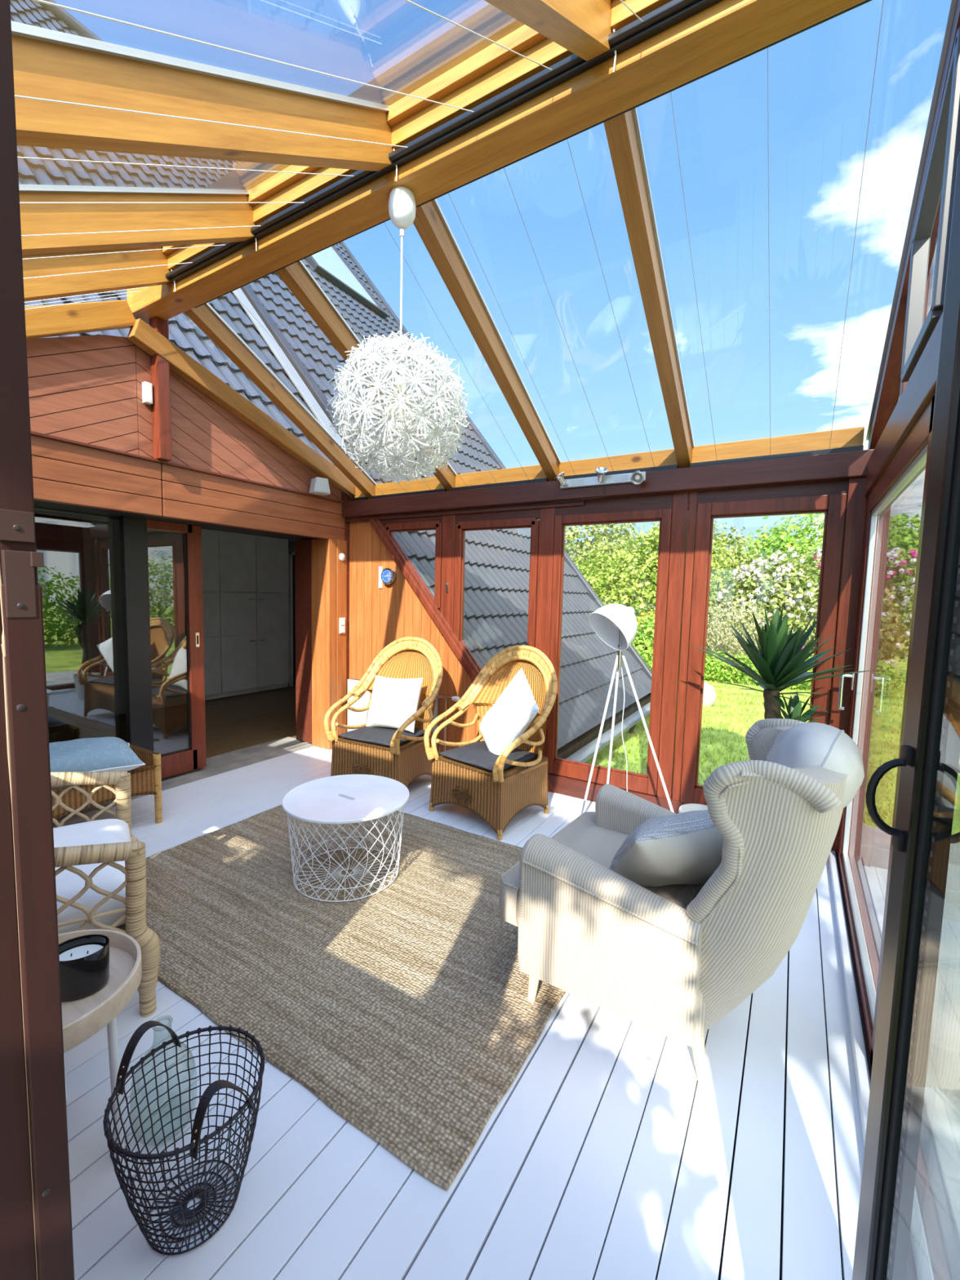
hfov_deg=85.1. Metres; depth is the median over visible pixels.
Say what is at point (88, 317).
beam
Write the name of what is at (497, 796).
wicker armchair
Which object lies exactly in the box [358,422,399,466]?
flower
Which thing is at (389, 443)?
flower
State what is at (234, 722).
floor
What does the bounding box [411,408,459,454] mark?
flower
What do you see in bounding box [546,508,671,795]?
window
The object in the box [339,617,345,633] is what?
light switch
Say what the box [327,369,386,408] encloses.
flower
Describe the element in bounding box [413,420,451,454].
flower
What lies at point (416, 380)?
flower
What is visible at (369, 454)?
flower
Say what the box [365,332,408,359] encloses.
flower
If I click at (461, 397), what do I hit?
flower
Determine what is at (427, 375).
flower
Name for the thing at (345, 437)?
flower
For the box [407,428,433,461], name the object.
flower
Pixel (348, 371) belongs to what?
flower
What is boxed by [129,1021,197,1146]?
glass bottle
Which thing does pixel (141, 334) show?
beam
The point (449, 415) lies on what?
flower
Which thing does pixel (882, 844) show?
paving
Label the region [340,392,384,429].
flower
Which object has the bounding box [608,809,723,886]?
cushion
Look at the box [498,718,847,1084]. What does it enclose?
armchair
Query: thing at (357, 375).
flower
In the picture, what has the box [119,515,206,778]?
door
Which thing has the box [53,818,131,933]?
seat cushion
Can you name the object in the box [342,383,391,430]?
flower
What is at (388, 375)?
flower
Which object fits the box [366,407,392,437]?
flower
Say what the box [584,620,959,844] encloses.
lawn
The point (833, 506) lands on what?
door
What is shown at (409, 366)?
flower
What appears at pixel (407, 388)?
flower
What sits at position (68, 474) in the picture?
wall
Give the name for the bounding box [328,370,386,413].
flower
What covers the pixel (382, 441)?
flower
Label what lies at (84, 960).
candle
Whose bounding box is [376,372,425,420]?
flower
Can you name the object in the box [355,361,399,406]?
flower
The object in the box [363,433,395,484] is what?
flower
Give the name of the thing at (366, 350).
flower
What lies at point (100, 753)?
cushion
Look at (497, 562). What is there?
house roof
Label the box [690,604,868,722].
yucca plant
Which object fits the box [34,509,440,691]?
wall
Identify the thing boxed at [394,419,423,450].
flower
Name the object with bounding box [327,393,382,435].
flower
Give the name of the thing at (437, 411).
flower
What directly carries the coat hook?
attached to the wall at (379, 617)
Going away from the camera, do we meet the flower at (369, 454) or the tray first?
the tray
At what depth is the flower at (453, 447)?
2.41 m
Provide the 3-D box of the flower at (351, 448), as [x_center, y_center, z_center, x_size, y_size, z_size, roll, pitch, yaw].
[-0.532,-0.958,2.381,0.250,0.184,0.183,-27,-8,1]
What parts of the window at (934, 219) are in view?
glass pane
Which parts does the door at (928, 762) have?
ring handle, ring handle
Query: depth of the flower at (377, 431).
2.62 m
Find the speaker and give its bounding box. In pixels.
[309,476,330,496]
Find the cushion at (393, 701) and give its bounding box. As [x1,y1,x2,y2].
[365,675,422,733]
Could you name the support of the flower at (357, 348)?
on the pendant lamp at (402, 202)
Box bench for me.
[51,743,162,823]
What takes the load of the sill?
attached to the wall at (48, 525)
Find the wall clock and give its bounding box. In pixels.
[381,568,395,584]
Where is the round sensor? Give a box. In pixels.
[338,553,345,560]
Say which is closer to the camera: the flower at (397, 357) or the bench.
the flower at (397, 357)
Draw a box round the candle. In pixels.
[58,934,109,1001]
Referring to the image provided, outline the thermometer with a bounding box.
[378,566,382,588]
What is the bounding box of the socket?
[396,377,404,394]
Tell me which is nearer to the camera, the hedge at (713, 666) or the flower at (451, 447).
the flower at (451, 447)
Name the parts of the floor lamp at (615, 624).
chrome leg, leg, leg, lamp shade, power cord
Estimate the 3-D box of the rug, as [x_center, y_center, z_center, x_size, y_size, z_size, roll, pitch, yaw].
[-0.637,1.258,2.643,2.340,0.013,1.724,4,6,31]
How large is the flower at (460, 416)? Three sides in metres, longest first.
0.252 x 0.196 x 0.172 m
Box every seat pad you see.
[338,726,425,746]
[439,741,537,771]
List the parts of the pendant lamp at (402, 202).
bulb, cord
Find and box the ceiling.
[10,0,959,501]
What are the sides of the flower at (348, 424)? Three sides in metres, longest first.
0.250 x 0.184 x 0.183 m
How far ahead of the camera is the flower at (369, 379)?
2.43 m
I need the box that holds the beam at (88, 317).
[24,299,135,338]
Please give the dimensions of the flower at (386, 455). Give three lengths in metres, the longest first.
0.253 x 0.176 x 0.158 m
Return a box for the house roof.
[9,0,652,762]
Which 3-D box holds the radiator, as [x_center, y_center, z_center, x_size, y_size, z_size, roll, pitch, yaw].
[-0.726,0.737,4.773,1.285,0.646,0.064,4,6,31]
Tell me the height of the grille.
0.112 m
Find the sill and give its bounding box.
[56,736,312,822]
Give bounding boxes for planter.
[678,803,707,813]
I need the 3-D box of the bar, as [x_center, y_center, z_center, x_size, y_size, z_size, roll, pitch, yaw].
[0.805,-1.109,3.575,0.641,0.140,0.127,4,6,31]
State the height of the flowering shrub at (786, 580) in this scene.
3.119 m
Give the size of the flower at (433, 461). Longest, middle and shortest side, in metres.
0.247 x 0.186 x 0.177 m
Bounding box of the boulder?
[702,681,715,706]
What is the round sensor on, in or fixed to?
attached to the wall at (68, 474)
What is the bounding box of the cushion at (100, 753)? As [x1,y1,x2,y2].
[48,737,145,789]
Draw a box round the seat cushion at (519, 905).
[498,812,706,926]
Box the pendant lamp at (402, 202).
[325,186,471,484]
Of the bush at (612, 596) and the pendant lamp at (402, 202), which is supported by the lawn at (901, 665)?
the bush at (612, 596)
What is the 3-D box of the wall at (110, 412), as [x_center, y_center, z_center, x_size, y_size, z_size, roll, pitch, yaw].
[-2.232,-1.555,3.434,0.052,0.790,3.500,4,6,31]
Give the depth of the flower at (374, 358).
2.13 m
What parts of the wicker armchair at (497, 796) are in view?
seat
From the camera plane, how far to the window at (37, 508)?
3.53 m
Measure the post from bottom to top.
0.948 m
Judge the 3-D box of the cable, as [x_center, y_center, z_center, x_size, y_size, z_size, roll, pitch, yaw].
[0.028,-1.089,4.173,2.018,0.088,0.042,4,6,32]
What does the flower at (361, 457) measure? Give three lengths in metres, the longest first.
0.252 x 0.196 x 0.172 m
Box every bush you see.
[573,520,740,638]
[631,614,654,671]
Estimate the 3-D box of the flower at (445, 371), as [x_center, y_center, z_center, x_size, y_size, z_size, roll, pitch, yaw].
[-0.217,-1.126,2.301,0.247,0.186,0.177,-32,-41,22]
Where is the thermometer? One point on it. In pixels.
(380, 568)
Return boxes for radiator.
[346,678,460,753]
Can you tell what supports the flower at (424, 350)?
on the pendant lamp at (402, 202)
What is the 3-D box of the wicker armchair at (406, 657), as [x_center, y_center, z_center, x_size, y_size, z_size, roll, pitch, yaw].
[-0.718,0.566,4.082,0.773,1.148,0.709,4,5,27]
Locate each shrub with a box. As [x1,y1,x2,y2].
[634,611,655,645]
[706,596,789,672]
[708,543,917,668]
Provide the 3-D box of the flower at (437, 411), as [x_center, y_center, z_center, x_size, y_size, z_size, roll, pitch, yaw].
[-0.205,-1.135,2.509,0.163,0.183,0.253,3,5,19]
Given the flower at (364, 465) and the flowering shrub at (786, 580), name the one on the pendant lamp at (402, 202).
the flower at (364, 465)
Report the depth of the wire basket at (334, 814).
2.57 m
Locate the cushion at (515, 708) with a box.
[479,668,539,755]
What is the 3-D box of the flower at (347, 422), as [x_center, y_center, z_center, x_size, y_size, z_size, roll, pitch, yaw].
[-0.509,-0.969,2.281,0.252,0.196,0.172,-26,-15,-30]
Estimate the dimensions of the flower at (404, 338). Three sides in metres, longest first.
0.247 x 0.186 x 0.177 m
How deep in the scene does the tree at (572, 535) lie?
19.26 m
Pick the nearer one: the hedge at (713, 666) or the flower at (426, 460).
the flower at (426, 460)
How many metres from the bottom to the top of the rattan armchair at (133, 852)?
1.007 m
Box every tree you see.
[564,522,653,605]
[644,519,778,655]
[722,505,921,632]
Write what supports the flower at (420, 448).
on the pendant lamp at (402, 202)
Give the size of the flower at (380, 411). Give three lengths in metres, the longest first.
0.251 x 0.168 x 0.167 m
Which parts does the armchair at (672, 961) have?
leg, armrest, armrest, leg, seat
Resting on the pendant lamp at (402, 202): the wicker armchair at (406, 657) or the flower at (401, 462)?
the flower at (401, 462)
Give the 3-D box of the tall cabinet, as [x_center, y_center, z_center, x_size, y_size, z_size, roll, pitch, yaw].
[-3.845,-0.401,7.048,0.524,2.420,2.700,4,6,31]
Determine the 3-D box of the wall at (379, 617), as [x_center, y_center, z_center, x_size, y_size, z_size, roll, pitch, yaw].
[0.453,0.001,4.060,4.240,2.359,0.200,4,6,31]
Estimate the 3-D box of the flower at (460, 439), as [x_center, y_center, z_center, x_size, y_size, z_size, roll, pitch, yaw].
[-0.188,-0.969,2.495,0.246,0.177,0.172,1,5,0]
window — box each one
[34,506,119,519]
[383,520,442,608]
[453,517,539,671]
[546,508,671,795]
[887,26,959,422]
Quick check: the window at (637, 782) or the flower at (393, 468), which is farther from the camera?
the window at (637, 782)
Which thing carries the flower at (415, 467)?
on the pendant lamp at (402, 202)
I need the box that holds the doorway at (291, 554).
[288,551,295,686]
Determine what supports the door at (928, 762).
in the wall at (916, 393)
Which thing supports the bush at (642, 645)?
on the lawn at (901, 665)
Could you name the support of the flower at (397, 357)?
on the pendant lamp at (402, 202)
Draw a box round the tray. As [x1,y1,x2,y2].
[57,928,142,1053]
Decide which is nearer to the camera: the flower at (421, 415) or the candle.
the candle
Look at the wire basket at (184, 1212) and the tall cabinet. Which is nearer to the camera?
the wire basket at (184, 1212)
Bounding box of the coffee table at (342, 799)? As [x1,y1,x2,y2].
[281,773,408,902]
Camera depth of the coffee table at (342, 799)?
2.69 m
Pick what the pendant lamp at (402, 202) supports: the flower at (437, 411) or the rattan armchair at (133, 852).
the flower at (437, 411)
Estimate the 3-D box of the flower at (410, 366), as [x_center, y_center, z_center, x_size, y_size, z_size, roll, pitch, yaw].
[-0.287,-1.210,2.385,0.186,0.247,0.177,22,-4,9]
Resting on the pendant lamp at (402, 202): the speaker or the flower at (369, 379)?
the flower at (369, 379)
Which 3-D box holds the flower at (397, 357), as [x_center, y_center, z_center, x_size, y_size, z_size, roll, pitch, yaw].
[-0.320,-1.228,2.498,0.167,0.252,0.159,-2,6,-33]
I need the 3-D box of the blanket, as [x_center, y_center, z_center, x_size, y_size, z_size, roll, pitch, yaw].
[1.065,0.417,1.681,0.275,0.293,0.510,5,6,35]
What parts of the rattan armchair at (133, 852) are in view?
arm rail, arm rail, leg, leg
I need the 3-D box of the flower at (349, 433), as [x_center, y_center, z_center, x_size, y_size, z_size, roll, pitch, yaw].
[-0.560,-0.972,2.473,0.267,0.180,0.161,1,5,-4]
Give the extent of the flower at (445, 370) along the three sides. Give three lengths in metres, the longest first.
0.250 x 0.184 x 0.183 m
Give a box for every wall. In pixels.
[26,334,341,500]
[31,431,354,749]
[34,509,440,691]
[341,448,874,853]
[828,299,959,1279]
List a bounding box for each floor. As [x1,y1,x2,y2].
[46,683,296,758]
[53,746,864,1279]
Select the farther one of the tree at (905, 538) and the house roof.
the tree at (905, 538)
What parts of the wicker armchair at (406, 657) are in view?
seat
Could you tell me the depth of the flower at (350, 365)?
2.24 m
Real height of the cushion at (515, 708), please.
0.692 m
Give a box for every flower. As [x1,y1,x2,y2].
[325,390,385,428]
[327,346,383,398]
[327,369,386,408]
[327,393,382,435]
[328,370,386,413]
[328,419,359,459]
[329,417,377,449]
[330,367,388,405]
[331,401,378,447]
[333,347,382,395]
[333,372,384,419]
[338,351,388,401]
[338,429,371,464]
[339,342,373,377]
[339,408,382,452]
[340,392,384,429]
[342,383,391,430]
[344,333,391,395]
[344,422,392,473]
[344,427,386,479]
[346,434,379,471]
[347,366,384,399]
[350,409,371,444]
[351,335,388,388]
[351,337,393,396]
[352,386,383,420]
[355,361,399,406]
[355,423,395,480]
[355,433,388,464]
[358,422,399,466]
[363,339,394,396]
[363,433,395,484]
[364,351,399,390]
[364,397,411,443]
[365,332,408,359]
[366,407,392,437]
[366,428,402,477]
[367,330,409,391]
[368,339,415,395]
[369,374,394,411]
[373,426,409,457]
[373,426,413,484]
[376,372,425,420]
[377,421,419,476]
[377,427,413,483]
[379,337,416,370]
[384,333,430,389]
[385,422,417,469]
[386,410,429,456]
[387,365,418,398]
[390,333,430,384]
[391,330,426,375]
[391,358,435,404]
[394,352,428,394]
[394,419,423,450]
[394,441,424,480]
[395,440,433,483]
[400,387,443,438]
[400,420,439,472]
[400,436,435,484]
[405,339,439,397]
[405,387,428,425]
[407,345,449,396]
[407,374,444,408]
[407,426,437,473]
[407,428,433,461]
[408,372,455,418]
[409,342,455,396]
[409,356,466,405]
[410,351,464,402]
[411,333,450,366]
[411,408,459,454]
[411,430,448,481]
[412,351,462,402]
[412,390,454,427]
[412,420,462,470]
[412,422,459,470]
[413,376,468,422]
[413,404,444,432]
[413,417,470,456]
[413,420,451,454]
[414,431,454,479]
[415,391,467,439]
[415,391,471,425]
[415,418,463,454]
[417,353,447,392]
[417,364,466,406]
[418,373,464,408]
[418,429,457,466]
[431,405,466,441]
[437,399,468,441]
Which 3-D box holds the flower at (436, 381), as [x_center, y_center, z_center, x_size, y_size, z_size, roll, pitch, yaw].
[-0.220,-1.136,2.449,0.247,0.186,0.177,-32,47,-23]
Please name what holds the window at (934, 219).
in the wall at (916, 393)
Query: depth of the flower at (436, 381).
2.48 m
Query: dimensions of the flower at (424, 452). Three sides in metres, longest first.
0.252 x 0.196 x 0.172 m
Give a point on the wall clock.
(388, 575)
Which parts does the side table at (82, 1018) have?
leg, leg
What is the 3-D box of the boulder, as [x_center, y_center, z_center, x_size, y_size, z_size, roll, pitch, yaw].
[3.478,0.874,8.148,0.361,0.447,0.328,4,6,31]
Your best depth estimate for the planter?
3.16 m
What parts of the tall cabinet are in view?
cupboard door, cupboard door, cupboard door, cupboard door, cupboard door, cupboard door, cupboard door, cupboard door, cupboard door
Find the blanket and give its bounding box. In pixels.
[766,722,864,808]
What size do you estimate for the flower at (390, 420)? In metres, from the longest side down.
0.250 x 0.184 x 0.183 m
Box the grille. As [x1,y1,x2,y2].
[315,477,329,493]
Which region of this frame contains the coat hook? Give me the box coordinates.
[445,582,448,592]
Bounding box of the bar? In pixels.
[553,466,646,488]
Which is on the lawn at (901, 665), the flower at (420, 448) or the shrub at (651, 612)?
the shrub at (651, 612)
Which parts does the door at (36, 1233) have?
strike plate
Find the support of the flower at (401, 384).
on the pendant lamp at (402, 202)
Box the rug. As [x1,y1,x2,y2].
[146,804,565,1190]
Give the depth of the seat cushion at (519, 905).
1.89 m
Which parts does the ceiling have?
blind rail, eave plate, cord, blind rail, eave plate, blind rail, eave plate, blind rail, cord, blind rail, eave plate, blind rail, eave plate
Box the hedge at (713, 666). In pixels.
[704,649,906,698]
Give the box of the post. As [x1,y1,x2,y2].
[149,315,172,461]
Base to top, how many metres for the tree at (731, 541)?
4.114 m
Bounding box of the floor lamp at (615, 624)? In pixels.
[581,603,674,813]
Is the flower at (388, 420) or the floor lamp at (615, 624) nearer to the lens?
the flower at (388, 420)
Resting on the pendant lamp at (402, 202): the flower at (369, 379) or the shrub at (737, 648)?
the flower at (369, 379)
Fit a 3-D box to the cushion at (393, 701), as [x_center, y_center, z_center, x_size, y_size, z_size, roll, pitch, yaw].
[-0.682,0.499,4.142,0.474,0.429,0.236,3,5,22]
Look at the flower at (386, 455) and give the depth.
2.57 m
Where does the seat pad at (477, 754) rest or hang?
on the wicker armchair at (497, 796)
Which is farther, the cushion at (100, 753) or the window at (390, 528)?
the window at (390, 528)
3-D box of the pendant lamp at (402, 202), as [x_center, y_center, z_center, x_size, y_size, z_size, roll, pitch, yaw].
[-0.363,-1.335,2.353,0.642,1.249,0.642,6,7,44]
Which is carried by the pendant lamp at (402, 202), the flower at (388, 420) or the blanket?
the flower at (388, 420)
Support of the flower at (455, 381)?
on the pendant lamp at (402, 202)
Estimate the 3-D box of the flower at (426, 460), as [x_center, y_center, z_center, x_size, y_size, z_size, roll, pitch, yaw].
[-0.242,-0.961,2.496,0.177,0.186,0.247,-32,-43,25]
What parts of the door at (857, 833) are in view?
handle, glass pane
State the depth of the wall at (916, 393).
1.68 m
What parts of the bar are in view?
bar panel, bulb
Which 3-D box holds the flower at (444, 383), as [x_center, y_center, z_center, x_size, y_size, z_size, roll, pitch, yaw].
[-0.184,-1.053,2.327,0.247,0.186,0.177,-2,29,16]
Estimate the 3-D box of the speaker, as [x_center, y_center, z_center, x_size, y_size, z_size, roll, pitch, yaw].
[-1.402,-1.344,4.579,0.147,0.130,0.134,-3,6,-39]
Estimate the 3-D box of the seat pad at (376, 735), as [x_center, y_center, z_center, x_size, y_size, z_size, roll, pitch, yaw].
[-0.739,0.727,4.061,0.524,0.056,0.470,4,5,27]
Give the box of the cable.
[387,485,605,516]
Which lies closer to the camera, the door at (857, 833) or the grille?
the door at (857, 833)
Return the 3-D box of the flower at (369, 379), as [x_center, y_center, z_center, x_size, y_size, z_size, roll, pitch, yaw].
[-0.485,-1.168,2.446,0.196,0.252,0.172,-39,-23,-11]
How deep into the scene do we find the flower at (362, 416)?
2.54 m
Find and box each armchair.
[50,771,159,1017]
[324,636,443,786]
[423,644,557,839]
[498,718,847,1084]
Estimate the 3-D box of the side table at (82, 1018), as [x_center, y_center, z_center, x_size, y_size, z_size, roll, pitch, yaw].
[-1.124,1.117,1.352,0.430,0.493,0.430,4,6,31]
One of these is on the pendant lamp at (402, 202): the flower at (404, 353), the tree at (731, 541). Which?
the flower at (404, 353)
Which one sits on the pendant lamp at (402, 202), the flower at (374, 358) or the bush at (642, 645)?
the flower at (374, 358)
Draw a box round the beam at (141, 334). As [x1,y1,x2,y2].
[126,318,355,496]
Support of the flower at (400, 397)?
on the pendant lamp at (402, 202)
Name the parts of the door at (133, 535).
frame, recessed pull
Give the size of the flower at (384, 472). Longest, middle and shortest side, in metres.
0.250 x 0.184 x 0.183 m
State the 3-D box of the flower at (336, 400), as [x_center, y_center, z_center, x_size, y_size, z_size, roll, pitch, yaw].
[-0.550,-1.041,2.399,0.250,0.184,0.183,1,50,6]
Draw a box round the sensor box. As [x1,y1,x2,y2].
[142,381,152,404]
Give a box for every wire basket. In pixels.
[102,1020,264,1255]
[287,804,404,902]
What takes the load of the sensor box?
attached to the wall at (110, 412)
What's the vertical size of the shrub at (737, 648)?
1.722 m
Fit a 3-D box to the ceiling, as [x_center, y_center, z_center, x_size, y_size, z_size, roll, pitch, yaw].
[-0.458,-1.619,2.313,4.270,1.448,4.170,4,6,31]
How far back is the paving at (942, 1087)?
1.89 m
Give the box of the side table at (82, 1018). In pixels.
[57,928,142,1161]
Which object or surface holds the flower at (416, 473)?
on the pendant lamp at (402, 202)
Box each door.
[0,0,74,1279]
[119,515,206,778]
[680,493,847,805]
[837,394,950,1279]
[852,151,959,1279]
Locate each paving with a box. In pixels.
[873,873,959,1236]
[874,827,959,893]
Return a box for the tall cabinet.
[62,512,288,719]
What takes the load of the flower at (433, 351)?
on the pendant lamp at (402, 202)
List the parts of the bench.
leg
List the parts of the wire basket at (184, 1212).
leather handle, leather handle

